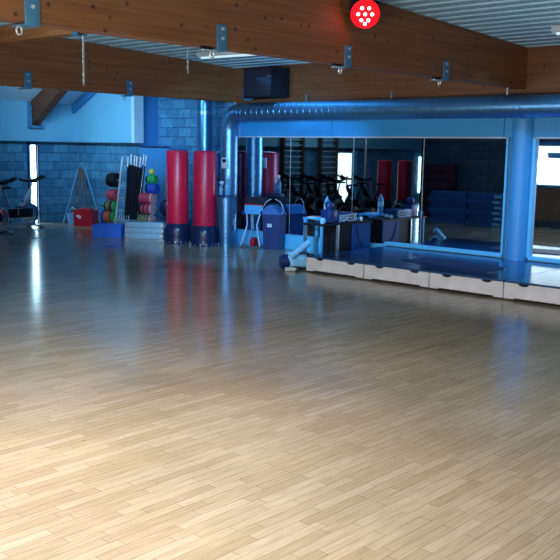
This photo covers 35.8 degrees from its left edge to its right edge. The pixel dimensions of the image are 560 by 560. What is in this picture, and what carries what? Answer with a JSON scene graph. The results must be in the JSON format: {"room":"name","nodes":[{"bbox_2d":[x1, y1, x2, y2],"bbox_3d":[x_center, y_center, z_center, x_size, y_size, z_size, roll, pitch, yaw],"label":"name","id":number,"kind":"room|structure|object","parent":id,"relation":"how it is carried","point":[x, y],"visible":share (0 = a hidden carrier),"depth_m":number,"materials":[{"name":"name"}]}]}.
{"room":"exercise studio","nodes":[
{"label":"exercise studio","id":0,"kind":"room"},
{"bbox_2d":[0,100,74,141],"bbox_3d":[-10.475,-3.273,14.856,0.200,1.500,16.500,9,12,42],"label":"wall","id":1,"kind":"structure","parent":0,"point":[59,125],"depth_m":19.98,"materials":[{"name":"paint"}]},
{"bbox_2d":[27,89,67,127],"bbox_3d":[-5.107,-4.054,19.379,1.530,1.288,0.360,9,12,42],"label":"rafter","id":2,"kind":"object","parent":1,"relation":"attached to","point":[43,103],"visible":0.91,"depth_m":19.55,"materials":[{"name":"wood"}]},
{"bbox_2d":[0,141,78,223],"bbox_3d":[-10.434,-2.436,15.342,0.200,3.900,17.100,9,12,42],"label":"wall","id":3,"kind":"structure","parent":0,"point":[58,161],"depth_m":20.60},
{"bbox_2d":[27,142,40,221],"bbox_3d":[-5.804,-2.287,20.355,0.100,1.880,0.305,9,12,42],"label":"window","id":4,"kind":"structure","parent":3,"relation":"in","point":[31,161],"depth_m":20.34,"materials":[{"name":"white"}]},
{"bbox_2d":[0,86,84,103],"bbox_3d":[-9.788,-3.717,14.227,1.650,0.868,16.200,9,12,42],"label":"ceiling","id":5,"kind":"structure","parent":0,"point":[7,93],"depth_m":19.41,"materials":[{"name":"paint"}]},
{"bbox_2d":[74,93,142,142],"bbox_3d":[-3.982,-3.934,20.016,2.300,1.500,0.250,9,12,42],"label":"wall","id":6,"kind":"structure","parent":0,"point":[105,118],"depth_m":19.90,"materials":[{"name":"paint"}]},
{"bbox_2d":[71,92,96,112],"bbox_3d":[-4.377,-4.347,20.095,1.480,0.920,0.090,9,12,42],"label":"trim","id":7,"kind":"structure","parent":6,"relation":"attached to","point":[82,100],"depth_m":20.32,"materials":[{"name":"paint"}]},
{"bbox_2d":[79,142,140,223],"bbox_3d":[-3.955,-3.083,20.413,2.420,3.900,0.200,9,12,42],"label":"wall","id":8,"kind":"structure","parent":0,"point":[99,159],"depth_m":20.60,"materials":[{"name":"brick"}]},
{"bbox_2d":[131,95,143,142],"bbox_3d":[-3.177,-3.810,19.284,0.110,1.500,0.260,9,12,42],"label":"wall","id":9,"kind":"structure","parent":0,"point":[138,106],"depth_m":19.26,"materials":[{"name":"paint"}]},
{"bbox_2d":[141,96,158,145],"bbox_3d":[-2.974,-2.970,19.777,0.120,3.900,0.560,9,12,42],"label":"wall","id":10,"kind":"structure","parent":0,"point":[150,104],"depth_m":19.63,"materials":[{"name":"paint"}]},
{"bbox_2d":[158,97,233,227],"bbox_3d":[-1.190,-2.758,18.573,4.400,3.900,0.200,9,12,42],"label":"wall","id":11,"kind":"structure","parent":0,"point":[177,118],"depth_m":19.23,"materials":[{"name":"brick"}]},
{"bbox_2d":[0,221,559,559],"bbox_3d":[-2.062,0.588,8.306,24.000,0.100,18.400,9,12,42],"label":"floor","id":12,"kind":"structure","parent":0,"point":[159,400],"depth_m":6.03,"materials":[{"name":"brown wood"}]},
{"bbox_2d":[0,177,16,234],"bbox_3d":[-5.925,-1.489,17.462,1.328,1.155,0.540,-7,12,-44],"label":"bike","id":13,"kind":"object","parent":12,"relation":"on","point":[4,216],"visible":1,"depth_m":17.68,"materials":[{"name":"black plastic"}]},
{"bbox_2d":[2,175,44,227],"bbox_3d":[-5.712,-1.708,18.950,0.540,1.155,1.328,8,11,38],"label":"bike","id":14,"kind":"object","parent":12,"relation":"on","point":[28,212],"visible":0.97,"depth_m":19.04,"materials":[{"name":"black metal"}]},
{"bbox_2d":[66,208,74,224],"bbox_3d":[-4.828,-1.494,20.202,0.290,0.390,0.290,9,12,42],"label":"bucket","id":15,"kind":"object","parent":12,"relation":"on","point":[70,216],"visible":0.62,"depth_m":20.11,"materials":[{"name":"plastic"}]},
{"bbox_2d":[63,169,77,222],"bbox_3d":[-4.953,-1.988,20.496,0.407,1.272,0.027,-5,11,-36],"label":"stick","id":16,"kind":"object","parent":12,"relation":"on","point":[77,169],"visible":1,"depth_m":20.49,"materials":[{"name":"wood"}]},
{"bbox_2d":[72,171,79,212],"bbox_3d":[-4.849,-1.962,20.499,0.027,1.220,0.304,7,10,34],"label":"stick","id":17,"kind":"object","parent":12,"relation":"on","point":[78,171],"visible":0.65,"depth_m":20.50,"materials":[{"name":"brown wood"}]},
{"bbox_2d":[78,169,80,208],"bbox_3d":[-4.744,-1.990,20.494,0.027,1.280,0.258,1,9,1],"label":"stick","id":18,"kind":"object","parent":12,"relation":"on","point":[80,169],"visible":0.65,"depth_m":20.49,"materials":[{"name":"brown wood"}]},
{"bbox_2d":[81,167,84,207],"bbox_3d":[-4.639,-2.006,20.490,0.026,1.316,0.299,-4,10,-31],"label":"stick","id":19,"kind":"object","parent":12,"relation":"on","point":[81,167],"visible":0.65,"depth_m":20.49,"materials":[{"name":"brown wood"}]},
{"bbox_2d":[73,210,98,226],"bbox_3d":[-4.447,-1.424,19.885,0.464,0.360,0.384,3,9,12],"label":"crate","id":20,"kind":"object","parent":12,"relation":"on","point":[81,218],"visible":0.87,"depth_m":19.71,"materials":[{"name":"red plastic"}]},
{"bbox_2d":[78,208,93,210],"bbox_3d":[-4.444,-1.602,19.858,0.300,0.100,0.240,5,9,25],"label":"pads","id":21,"kind":"object","parent":20,"relation":"in","point":[82,209],"visible":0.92,"depth_m":19.76,"materials":[{"name":"red plastic"}]},
{"bbox_2d":[82,170,90,207],"bbox_3d":[-4.535,-1.970,20.494,0.401,1.250,0.027,8,11,38],"label":"stick","id":22,"kind":"object","parent":12,"relation":"on","point":[82,170],"visible":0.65,"depth_m":20.49,"materials":[{"name":"brown wood"}]},
{"bbox_2d":[84,167,100,222],"bbox_3d":[-4.440,-2.009,20.534,0.474,1.320,0.026,5,9,25],"label":"stick","id":23,"kind":"object","parent":12,"relation":"on","point":[84,167],"visible":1,"depth_m":20.52,"materials":[{"name":"wood"}]},
{"bbox_2d":[92,223,124,237],"bbox_3d":[-3.466,-0.999,17.535,0.604,0.250,0.364,1,9,2],"label":"crate","id":24,"kind":"object","parent":12,"relation":"on","point":[98,230],"visible":0.97,"depth_m":17.37,"materials":[{"name":"blue plastic"}]},
{"bbox_2d":[99,157,156,223],"bbox_3d":[-3.269,-1.815,18.438,1.471,1.603,0.500,5,9,25],"label":"plate rack","id":25,"kind":"object","parent":12,"relation":"on","point":[116,220],"visible":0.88,"depth_m":18.48,"materials":[{"name":"metal"}]},
{"bbox_2d":[100,209,106,222],"bbox_3d":[-3.795,-1.380,18.789,0.046,0.300,0.300,5,9,25],"label":"weight plate","id":26,"kind":"object","parent":25,"relation":"on","point":[102,211],"visible":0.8,"depth_m":18.68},
{"bbox_2d":[106,173,110,186],"bbox_3d":[-3.610,-2.146,18.591,0.056,0.310,0.310,5,9,25],"label":"weight plate","id":27,"kind":"object","parent":25,"relation":"on","point":[108,175],"visible":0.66,"depth_m":18.47,"materials":[{"name":"black plastic"}]},
{"bbox_2d":[109,173,113,186],"bbox_3d":[-3.556,-2.141,18.565,0.056,0.310,0.310,5,9,25],"label":"weight plate","id":28,"kind":"object","parent":25,"relation":"on","point":[111,174],"visible":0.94,"depth_m":18.45,"materials":[{"name":"black plastic"}]},
{"bbox_2d":[110,211,117,222],"bbox_3d":[-3.572,-1.360,18.684,0.051,0.244,0.244,5,9,25],"label":"weight plate","id":29,"kind":"object","parent":25,"relation":"on","point":[112,215],"visible":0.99,"depth_m":18.61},
{"bbox_2d":[111,201,118,211],"bbox_3d":[-3.553,-1.586,18.642,0.056,0.230,0.230,5,9,25],"label":"weight plate","id":30,"kind":"object","parent":25,"relation":"on","point":[113,204],"visible":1,"depth_m":18.58,"materials":[{"name":"plastic"}]},
{"bbox_2d":[111,173,119,186],"bbox_3d":[-3.502,-2.136,18.540,0.056,0.310,0.310,5,9,25],"label":"weight plate","id":31,"kind":"object","parent":25,"relation":"on","point":[115,176],"visible":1,"depth_m":18.48,"materials":[{"name":"black plastic"}]},
{"bbox_2d":[112,189,119,200],"bbox_3d":[-3.526,-1.821,18.596,0.046,0.244,0.244,5,9,25],"label":"weight plate","id":32,"kind":"object","parent":25,"relation":"on","point":[114,192],"visible":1,"depth_m":18.54,"materials":[{"name":"plastic"}]},
{"bbox_2d":[125,157,128,218],"bbox_3d":[-3.251,-1.951,18.412,0.086,1.321,0.032,-2,9,-19],"label":"barbell","id":33,"kind":"object","parent":25,"relation":"on","point":[127,157],"visible":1,"depth_m":18.40,"materials":[{"name":"black metal"}]},
{"bbox_2d":[128,154,131,215],"bbox_3d":[-3.187,-1.977,18.391,0.110,1.382,0.031,0,9,-6],"label":"barbell","id":34,"kind":"object","parent":25,"relation":"on","point":[131,154],"visible":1,"depth_m":18.37,"materials":[{"name":"black metal"}]},
{"bbox_2d":[130,155,135,218],"bbox_3d":[-3.124,-1.964,18.377,0.135,1.362,0.032,1,9,1],"label":"barbell","id":35,"kind":"object","parent":25,"relation":"on","point":[134,155],"visible":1,"depth_m":18.36,"materials":[{"name":"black metal"}]},
{"bbox_2d":[131,156,137,219],"bbox_3d":[-3.078,-1.945,18.328,0.159,1.343,0.032,2,9,8],"label":"barbell","id":36,"kind":"object","parent":25,"relation":"on","point":[136,156],"visible":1,"depth_m":18.31,"materials":[{"name":"black metal"}]},
{"bbox_2d":[133,157,140,219],"bbox_3d":[-3.015,-1.932,18.314,0.186,1.323,0.032,3,9,10],"label":"barbell","id":37,"kind":"object","parent":25,"relation":"on","point":[140,157],"visible":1,"depth_m":18.30,"materials":[{"name":"black metal"}]},
{"bbox_2d":[136,154,144,219],"bbox_3d":[-2.951,-1.958,18.293,0.214,1.384,0.032,3,9,12],"label":"barbell","id":38,"kind":"object","parent":25,"relation":"on","point":[143,154],"visible":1,"depth_m":18.26,"materials":[{"name":"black metal"}]},
{"bbox_2d":[137,155,146,218],"bbox_3d":[-2.905,-1.940,18.244,0.241,1.364,0.032,3,9,14],"label":"barbell","id":39,"kind":"object","parent":25,"relation":"on","point":[146,155],"visible":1,"depth_m":18.19,"materials":[{"name":"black metal"}]},
{"bbox_2d":[148,215,155,220],"bbox_3d":[-2.705,-1.264,18.277,0.046,0.240,0.240,5,9,25],"label":"weight plate","id":40,"kind":"object","parent":25,"relation":"on","point":[150,217],"visible":0.65,"depth_m":18.23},
{"bbox_2d":[148,204,155,214],"bbox_3d":[-2.688,-1.490,18.236,0.046,0.240,0.240,5,9,25],"label":"weight plate","id":41,"kind":"object","parent":25,"relation":"on","point":[151,207],"visible":1,"depth_m":18.20,"materials":[{"name":"plastic"}]},
{"bbox_2d":[149,193,156,203],"bbox_3d":[-2.666,-1.716,18.194,0.046,0.240,0.240,5,9,25],"label":"weight plate","id":42,"kind":"object","parent":25,"relation":"on","point":[152,200],"visible":1,"depth_m":18.16,"materials":[{"name":"plastic"}]},
{"bbox_2d":[152,175,157,183],"bbox_3d":[-2.609,-2.097,18.112,0.046,0.190,0.190,5,9,25],"label":"weight plate","id":43,"kind":"object","parent":25,"relation":"on","point":[155,177],"visible":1,"depth_m":18.08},
{"bbox_2d":[152,183,159,193],"bbox_3d":[-2.599,-1.908,18.134,0.056,0.230,0.230,5,9,25],"label":"weight plate","id":44,"kind":"object","parent":25,"relation":"on","point":[155,187],"visible":1,"depth_m":18.09,"materials":[{"name":"plastic"}]},
{"bbox_2d":[124,233,163,238],"bbox_3d":[-2.717,-0.912,17.532,0.800,0.105,0.347,2,9,4],"label":"board","id":45,"kind":"object","parent":12,"relation":"on","point":[127,235],"visible":0.69,"depth_m":17.36,"materials":[{"name":"grey plastic"}]},
{"bbox_2d":[125,227,163,232],"bbox_3d":[-2.708,-1.017,17.509,0.800,0.105,0.347,2,9,4],"label":"board","id":46,"kind":"object","parent":45,"relation":"on","point":[127,229],"visible":0.64,"depth_m":17.35,"materials":[{"name":"grey plastic"}]},
{"bbox_2d":[125,221,165,227],"bbox_3d":[-2.699,-1.123,17.487,0.800,0.105,0.347,2,9,4],"label":"board","id":47,"kind":"object","parent":46,"relation":"on","point":[140,224],"visible":0.92,"depth_m":17.33,"materials":[{"name":"grey plastic"}]},
{"bbox_2d":[139,146,185,221],"bbox_3d":[-2.630,-2.071,19.454,1.000,1.830,0.540,9,12,42],"label":"cupboard","id":48,"kind":"object","parent":12,"relation":"on","point":[156,155],"visible":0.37,"depth_m":19.15,"materials":[{"name":"metal"}]},
{"bbox_2d":[163,150,190,243],"bbox_3d":[-1.970,-1.603,16.639,0.568,1.764,0.568,5,9,24],"label":"bag","id":49,"kind":"object","parent":12,"relation":"on","point":[177,229],"visible":0.96,"depth_m":16.48,"materials":[{"name":"leather"}]},
{"bbox_2d":[189,151,218,246],"bbox_3d":[-1.408,-1.531,16.222,0.568,1.764,0.568,7,10,33],"label":"bag","id":50,"kind":"object","parent":12,"relation":"on","point":[204,232],"visible":0.99,"depth_m":16.06,"materials":[{"name":"leather"}]},
{"bbox_2d":[197,100,212,150],"bbox_3d":[-1.580,-2.608,18.200,0.323,3.300,0.323,-3,9,-25],"label":"vent pipe","id":51,"kind":"object","parent":12,"relation":"on","point":[204,120],"visible":0.4,"depth_m":17.99,"materials":[{"name":"metal"}]},
{"bbox_2d":[216,151,220,229],"bbox_3d":[-1.229,-1.628,16.866,0.248,1.771,0.248,9,12,42],"label":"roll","id":52,"kind":"object","parent":12,"relation":"on","point":[218,156],"visible":0.23,"depth_m":16.70,"materials":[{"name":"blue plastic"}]},
{"bbox_2d":[216,195,236,246],"bbox_3d":[-0.999,-1.105,16.160,0.380,0.955,0.380,9,12,42],"label":"bin","id":53,"kind":"object","parent":12,"relation":"on","point":[226,204],"visible":1,"depth_m":16.03,"materials":[{"name":"metal"}]},
{"bbox_2d":[219,181,223,194],"bbox_3d":[-1.089,-1.702,16.061,0.081,0.250,0.068,-2,9,-20],"label":"spray bottle","id":54,"kind":"object","parent":53,"relation":"on","point":[221,182],"visible":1,"depth_m":16.04,"materials":[{"name":"plastic"}]},
{"bbox_2d":[225,176,229,194],"bbox_3d":[-0.971,-1.742,15.994,0.099,0.352,0.099,8,11,40],"label":"spray bottle","id":55,"kind":"object","parent":53,"relation":"on","point":[227,184],"visible":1,"depth_m":15.97,"materials":[{"name":"plastic"}]},
{"bbox_2d":[240,197,268,247],"bbox_3d":[-0.445,-1.079,16.142,0.447,0.923,0.456,6,10,28],"label":"stool","id":56,"kind":"object","parent":12,"relation":"on","point":[253,205],"visible":0.91,"depth_m":16.02,"materials":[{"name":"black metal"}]},
{"bbox_2d":[262,199,286,249],"bbox_3d":[-0.094,-1.031,15.868,0.434,0.926,0.360,4,9,20],"label":"waste bin","id":57,"kind":"object","parent":12,"relation":"on","point":[273,216],"visible":1,"depth_m":15.74,"materials":[{"name":"plastic"}]},
{"bbox_2d":[285,267,297,270],"bbox_3d":[0.175,-0.163,13.022,0.200,0.060,0.060,1,9,2],"label":"drink bottle","id":58,"kind":"object","parent":12,"relation":"on","point":[286,268],"visible":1,"depth_m":13.00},
{"bbox_2d":[279,252,314,268],"bbox_3d":[0.291,-0.303,13.332,0.600,0.270,0.262,-2,9,-17],"label":"bag","id":59,"kind":"object","parent":12,"relation":"on","point":[284,261],"visible":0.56,"depth_m":13.20,"materials":[{"name":"fabric"}]},
{"bbox_2d":[285,252,306,267],"bbox_3d":[0.252,-0.318,13.318,0.331,0.232,0.302,-2,9,-17],"label":"towel","id":60,"kind":"object","parent":59,"relation":"on","point":[300,261],"visible":0.69,"depth_m":13.21,"materials":[{"name":"fabric"}]},
{"bbox_2d":[289,240,310,258],"bbox_3d":[0.303,-0.464,13.244,0.405,0.274,0.100,-6,11,-41],"label":"foam roller","id":61,"kind":"object","parent":60,"relation":"on","point":[306,244],"visible":1,"depth_m":13.20,"materials":[{"name":"plastic"}]},
{"bbox_2d":[303,217,320,253],"bbox_3d":[0.658,-0.704,14.550,0.420,0.697,0.380,9,12,42],"label":"side table","id":62,"kind":"object","parent":12,"relation":"on","point":[304,218],"visible":0.24,"depth_m":14.75,"materials":[{"name":"metal"}]},
{"bbox_2d":[301,219,372,253],"bbox_3d":[0.940,-0.630,14.215,0.420,0.660,1.360,9,12,42],"label":"desk","id":63,"kind":"object","parent":12,"relation":"on","point":[346,236],"visible":0.62,"depth_m":14.11,"materials":[{"name":"black plastic"}]},
{"bbox_2d":[320,218,325,223],"bbox_3d":[0.680,-0.930,13.655,0.101,0.090,0.080,3,9,10],"label":"mug","id":64,"kind":"object","parent":63,"relation":"on","point":[322,220],"visible":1,"depth_m":13.62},
{"bbox_2d":[321,201,336,222],"bbox_3d":[0.786,-1.094,13.846,0.200,0.342,0.194,9,12,42],"label":"box","id":65,"kind":"object","parent":63,"relation":"on","point":[329,214],"visible":0.97,"depth_m":13.78,"materials":[{"name":"plastic"}]},
{"bbox_2d":[335,206,356,222],"bbox_3d":[1.016,-1.080,14.112,0.267,0.262,0.460,9,12,42],"label":"mixer","id":66,"kind":"object","parent":63,"relation":"on","point":[342,217],"visible":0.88,"depth_m":14.03,"materials":[{"name":"black plastic"}]},
{"bbox_2d":[340,214,356,220],"bbox_3d":[1.106,-1.007,14.028,0.006,0.116,0.436,9,12,42],"label":"print","id":67,"kind":"object","parent":66,"relation":"attached to","point":[343,217],"depth_m":14.04},
{"bbox_2d":[306,246,438,278],"bbox_3d":[1.483,-0.285,13.379,1.066,0.245,2.050,9,12,42],"label":"module","id":68,"kind":"object","parent":12,"relation":"on","point":[350,263],"visible":0.76,"depth_m":12.88,"materials":[{"name":"wood"}]},
{"bbox_2d":[364,252,503,287],"bbox_3d":[2.280,-0.163,12.654,1.076,0.245,2.050,9,12,42],"label":"module","id":69,"kind":"object","parent":12,"relation":"on","point":[397,270],"visible":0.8,"depth_m":12.08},
{"bbox_2d":[402,257,505,272],"bbox_3d":[2.452,-0.220,12.192,0.664,0.010,1.596,-6,11,-40],"label":"exercise mat","id":70,"kind":"object","parent":69,"relation":"on","point":[476,267],"visible":1,"depth_m":12.14,"materials":[{"name":"blue plastic"}]},
{"bbox_2d":[429,259,559,297],"bbox_3d":[3.082,-0.039,11.926,1.076,0.245,2.050,9,12,42],"label":"module","id":71,"kind":"object","parent":12,"relation":"on","point":[452,279],"visible":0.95,"depth_m":11.36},
{"bbox_2d":[505,118,534,260],"bbox_3d":[3.559,-1.474,12.778,0.336,2.355,0.336,9,12,42],"label":"column","id":72,"kind":"structure","parent":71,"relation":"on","point":[523,129],"depth_m":12.67,"materials":[{"name":"paint"}]},
{"bbox_2d":[504,269,559,305],"bbox_3d":[3.883,0.084,11.197,1.076,0.245,2.050,9,12,42],"label":"module","id":73,"kind":"object","parent":12,"relation":"on","point":[544,288],"visible":1,"depth_m":10.65,"materials":[{"name":"wood"}]},
{"bbox_3d":[-2.344,-1.134,18.147,0.340,0.374,0.300,9,12,42],"label":"stand","id":74,"kind":"object","parent":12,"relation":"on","visible":0},
{"bbox_2d":[159,199,165,215],"bbox_3d":[-2.337,-1.507,18.091,0.380,0.380,0.380,9,12,42],"label":"exercise ball","id":75,"kind":"object","parent":74,"relation":"on","point":[162,207],"visible":0.3,"depth_m":17.96,"materials":[{"name":"blue plastic"}]},
{"bbox_2d":[0,0,559,68],"bbox_3d":[-2.312,-3.111,7.629,22.300,0.868,17.405,9,12,42],"label":"ceiling","id":76,"kind":"structure","parent":0,"point":[525,23],"depth_m":10.88,"materials":[{"name":"metal"}]},
{"bbox_2d":[0,24,89,43],"bbox_3d":[-1.985,-3.325,11.004,5.800,0.235,0.160,9,12,42],"label":"roof beam","id":77,"kind":"structure","parent":76,"relation":"attached to","point":[8,35],"depth_m":12.39,"materials":[{"name":"wood"}]},
{"bbox_2d":[71,31,86,36],"bbox_3d":[-2.705,-3.402,11.635,0.130,0.240,0.180,9,12,42],"label":"bracket","id":78,"kind":"object","parent":77,"relation":"attached to","point":[73,33],"visible":0.43,"depth_m":11.62,"materials":[{"name":"metal"}]},
{"bbox_2d":[82,35,84,84],"bbox_3d":[-2.631,-2.945,11.600,0.030,0.667,0.031,0,9,-4],"label":"hanging chain","id":79,"kind":"object","parent":77,"relation":"hanging from","point":[82,35],"visible":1,"depth_m":11.59,"materials":[{"name":"metal"}]},
{"bbox_2d":[0,37,235,102],"bbox_3d":[-3.805,-3.501,13.461,0.180,1.016,8.750,9,12,42],"label":"roof beam","id":80,"kind":"structure","parent":76,"relation":"attached to","point":[54,63],"depth_m":14.39,"materials":[{"name":"wood"}]},
{"bbox_2d":[18,71,31,93],"bbox_3d":[-3.960,-3.036,13.354,0.220,0.338,0.197,9,12,42],"label":"bracket","id":81,"kind":"object","parent":80,"relation":"attached to","point":[27,75],"visible":1,"depth_m":13.30,"materials":[{"name":"metal"}]},
{"bbox_2d":[120,80,132,100],"bbox_3d":[-2.639,-3.226,14.775,0.220,0.338,0.197,9,12,42],"label":"bracket","id":82,"kind":"object","parent":80,"relation":"attached to","point":[129,83],"visible":1,"depth_m":14.72,"materials":[{"name":"metal"}]},
{"bbox_2d":[187,46,188,72],"bbox_3d":[-1.465,-3.519,13.773,0.030,0.467,0.030,1,9,-2],"label":"hanging chain","id":83,"kind":"object","parent":76,"relation":"hanging from","point":[187,46],"visible":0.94,"depth_m":13.77,"materials":[{"name":"metal"}]},
{"bbox_2d":[196,51,255,58],"bbox_3d":[-0.812,-3.689,14.118,1.350,0.113,0.150,7,11,36],"label":"batten","id":84,"kind":"object","parent":76,"relation":"attached to","point":[203,55],"visible":0.53,"depth_m":14.19,"materials":[{"name":"white paint"}]},
{"bbox_2d":[0,0,527,88],"bbox_3d":[-1.461,-2.687,7.200,0.180,1.245,15.040,9,12,42],"label":"roof beam","id":85,"kind":"structure","parent":76,"relation":"attached to","point":[404,42],"depth_m":8.96,"materials":[{"name":"wood"}]},
{"bbox_2d":[11,0,39,35],"bbox_3d":[-1.994,-2.088,6.700,0.220,0.408,0.197,9,12,42],"label":"bracket","id":86,"kind":"object","parent":85,"relation":"attached to","point":[31,7],"visible":1,"depth_m":6.66,"materials":[{"name":"metal"}]},
{"bbox_2d":[200,24,226,58],"bbox_3d":[-0.669,-2.235,8.133,0.220,0.318,0.305,9,12,42],"label":"bracket","id":87,"kind":"object","parent":85,"relation":"attached to","point":[221,29],"visible":1,"depth_m":8.11,"materials":[{"name":"metal"}]},
{"bbox_2d":[330,45,352,73],"bbox_3d":[0.625,-2.421,9.525,0.220,0.318,0.305,9,12,42],"label":"bracket","id":88,"kind":"object","parent":85,"relation":"attached to","point":[347,48],"visible":1,"depth_m":9.50,"materials":[{"name":"metal"}]},
{"bbox_2d":[349,0,380,28],"bbox_3d":[0.919,-2.904,9.397,0.336,0.353,0.300,1,9,3],"label":"stage light","id":89,"kind":"object","parent":85,"relation":"attached to","point":[364,14],"visible":1,"depth_m":9.32,"materials":[{"name":"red plastic"}]},
{"bbox_2d":[220,88,559,244],"bbox_3d":[3.348,-1.391,12.519,12.066,2.752,0.346,9,12,42],"label":"air duct","id":90,"kind":"object","parent":85,"relation":"hanging from","point":[522,106],"visible":0.89,"depth_m":13.81,"materials":[{"name":"metal"}]},
{"bbox_2d":[221,158,228,167],"bbox_3d":[-1.032,-2.192,16.239,0.170,0.200,0.030,9,12,42],"label":"controller","id":91,"kind":"object","parent":90,"relation":"attached to","point":[224,160],"visible":1,"depth_m":16.22,"materials":[{"name":"white plastic"}]},
{"bbox_2d":[430,61,449,85],"bbox_3d":[1.981,-2.616,10.983,0.220,0.318,0.305,9,12,42],"label":"bracket","id":92,"kind":"object","parent":85,"relation":"attached to","point":[445,63],"visible":1,"depth_m":10.96,"materials":[{"name":"metal"}]},
{"bbox_2d":[236,45,559,103],"bbox_3d":[5.087,-2.765,11.337,15.900,0.760,0.240,9,12,42],"label":"roof beam","id":93,"kind":"structure","parent":76,"relation":"attached to","point":[319,82],"depth_m":14.27,"materials":[{"name":"wood"}]},
{"bbox_2d":[243,67,288,100],"bbox_3d":[-0.282,-3.543,15.720,0.950,0.550,0.574,9,12,42],"label":"loudspeaker","id":94,"kind":"object","parent":93,"relation":"attached to","point":[263,82],"visible":1,"depth_m":15.41,"materials":[{"name":"black plastic"}]},
{"bbox_2d":[243,68,270,95],"bbox_3d":[-0.410,-3.523,15.471,0.700,0.460,0.005,9,12,44],"label":"grille","id":95,"kind":"object","parent":94,"relation":"attached to","point":[257,81],"depth_m":15.46,"materials":[{"name":"black fabric"}]},
{"bbox_2d":[551,25,559,34],"bbox_3d":[3.873,-3.022,10.332,1.300,0.113,0.150,9,12,42],"label":"ceiling light","id":96,"kind":"object","parent":76,"relation":"attached to","point":[555,29],"visible":1,"depth_m":10.68,"materials":[{"name":"white paint"}]},
{"bbox_2d":[234,102,559,263],"bbox_3d":[5.110,-1.209,11.551,16.200,2.740,0.200,9,12,42],"label":"wall","id":97,"kind":"structure","parent":0,"point":[239,128],"depth_m":13.09,"materials":[{"name":"paint"}]},
{"bbox_2d":[237,229,262,243],"bbox_3d":[-0.552,-0.824,16.674,0.678,0.259,0.080,9,12,42],"label":"wall panel","id":98,"kind":"object","parent":97,"relation":"attached to","point":[247,237],"depth_m":16.69,"materials":[{"name":"paint"}]},
{"bbox_2d":[237,137,290,233],"bbox_3d":[-0.319,-1.803,16.355,1.390,1.760,0.026,9,12,42],"label":"wall mirror","id":99,"kind":"object","parent":97,"relation":"attached to","point":[263,162],"visible":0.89,"depth_m":16.30,"materials":[{"name":"clear glass"}]},
{"bbox_2d":[241,120,332,135],"bbox_3d":[0.096,-2.827,15.817,2.248,0.400,0.060,9,12,42],"label":"fascia","id":100,"kind":"object","parent":97,"relation":"attached to","point":[254,128],"visible":0.64,"depth_m":15.76,"materials":[{"name":"paint"}]},
{"bbox_2d":[285,234,319,251],"bbox_3d":[0.430,-0.673,15.780,0.827,0.258,0.080,9,12,42],"label":"wall panel","id":101,"kind":"object","parent":97,"relation":"attached to","point":[293,241],"depth_m":15.83,"materials":[{"name":"paint"}]},
{"bbox_2d":[289,138,353,236],"bbox_3d":[0.725,-1.642,15.406,1.450,1.760,0.026,9,12,42],"label":"wall mirror","id":102,"kind":"object","parent":97,"relation":"attached to","point":[319,167],"visible":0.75,"depth_m":15.42,"materials":[{"name":"clear glass"}]},
{"bbox_2d":[238,136,507,138],"bbox_3d":[1.274,-2.430,14.741,5.740,0.022,0.050,9,12,42],"label":"trim","id":103,"kind":"structure","parent":97,"relation":"attached to","point":[238,136],"depth_m":14.79,"materials":[{"name":"white paint"}]},
{"bbox_2d":[370,243,389,247],"bbox_3d":[1.707,-0.569,14.608,0.393,0.072,0.080,9,12,42],"label":"wall panel","id":104,"kind":"object","parent":97,"relation":"attached to","point":[372,245],"depth_m":14.64,"materials":[{"name":"paint"}]},
{"bbox_2d":[352,138,424,244],"bbox_3d":[1.780,-1.480,14.447,1.420,1.760,0.026,9,12,42],"label":"wall mirror","id":105,"kind":"object","parent":97,"relation":"attached to","point":[387,172],"visible":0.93,"depth_m":14.38,"materials":[{"name":"clear glass"}]},
{"bbox_2d":[332,118,504,136],"bbox_3d":[2.136,-2.513,13.962,3.278,0.400,0.060,9,12,42],"label":"fascia","id":106,"kind":"object","parent":97,"relation":"attached to","point":[485,127],"visible":0.64,"depth_m":13.82,"materials":[{"name":"paint"}]},
{"bbox_2d":[384,242,502,256],"bbox_3d":[2.556,-0.494,13.801,2.160,0.050,0.060,9,12,42],"label":"trim","id":107,"kind":"structure","parent":97,"relation":"attached to","point":[385,243],"depth_m":13.72,"materials":[{"name":"paint"}]},
{"bbox_2d":[420,138,506,252],"bbox_3d":[2.842,-1.316,13.481,1.470,1.760,0.026,9,12,42],"label":"wall mirror","id":108,"kind":"object","parent":97,"relation":"attached to","point":[463,191],"visible":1,"depth_m":13.46,"materials":[{"name":"clear glass"}]},
{"bbox_2d":[500,137,509,254],"bbox_3d":[3.365,-1.248,12.955,0.030,1.750,0.050,9,12,42],"label":"trim","id":109,"kind":"structure","parent":97,"relation":"attached to","point":[508,138],"depth_m":12.94,"materials":[{"name":"paint"}]},
{"bbox_2d":[504,117,559,136],"bbox_3d":[4.522,-2.146,11.793,3.188,0.400,0.060,9,12,42],"label":"fascia","id":110,"kind":"object","parent":97,"relation":"attached to","point":[543,127],"visible":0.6,"depth_m":12.44,"materials":[{"name":"paint"}]},
{"bbox_2d":[526,137,537,256],"bbox_3d":[3.682,-1.199,12.667,0.050,1.750,0.050,9,12,42],"label":"trim","id":111,"kind":"structure","parent":97,"relation":"attached to","point":[535,141],"depth_m":12.65,"materials":[{"name":"paint"}]},
{"bbox_2d":[527,256,559,262],"bbox_3d":[5.497,-0.041,11.127,4.980,0.050,0.060,9,12,42],"label":"trim","id":112,"kind":"structure","parent":97,"relation":"attached to","point":[530,257],"depth_m":12.59,"materials":[{"name":"paint"}]},
{"bbox_2d":[531,139,559,258],"bbox_3d":[5.540,-0.901,11.030,4.950,1.760,0.024,9,12,42],"label":"wall mirror","id":113,"kind":"object","parent":97,"relation":"attached to","point":[545,243],"visible":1,"depth_m":12.54,"materials":[{"name":"clear glass"}]},
{"bbox_2d":[535,137,559,138],"bbox_3d":[5.531,-1.774,10.871,4.980,0.022,0.050,9,12,42],"label":"trim","id":114,"kind":"structure","parent":97,"relation":"attached to","point":[536,137],"depth_m":12.39,"materials":[{"name":"white paint"}]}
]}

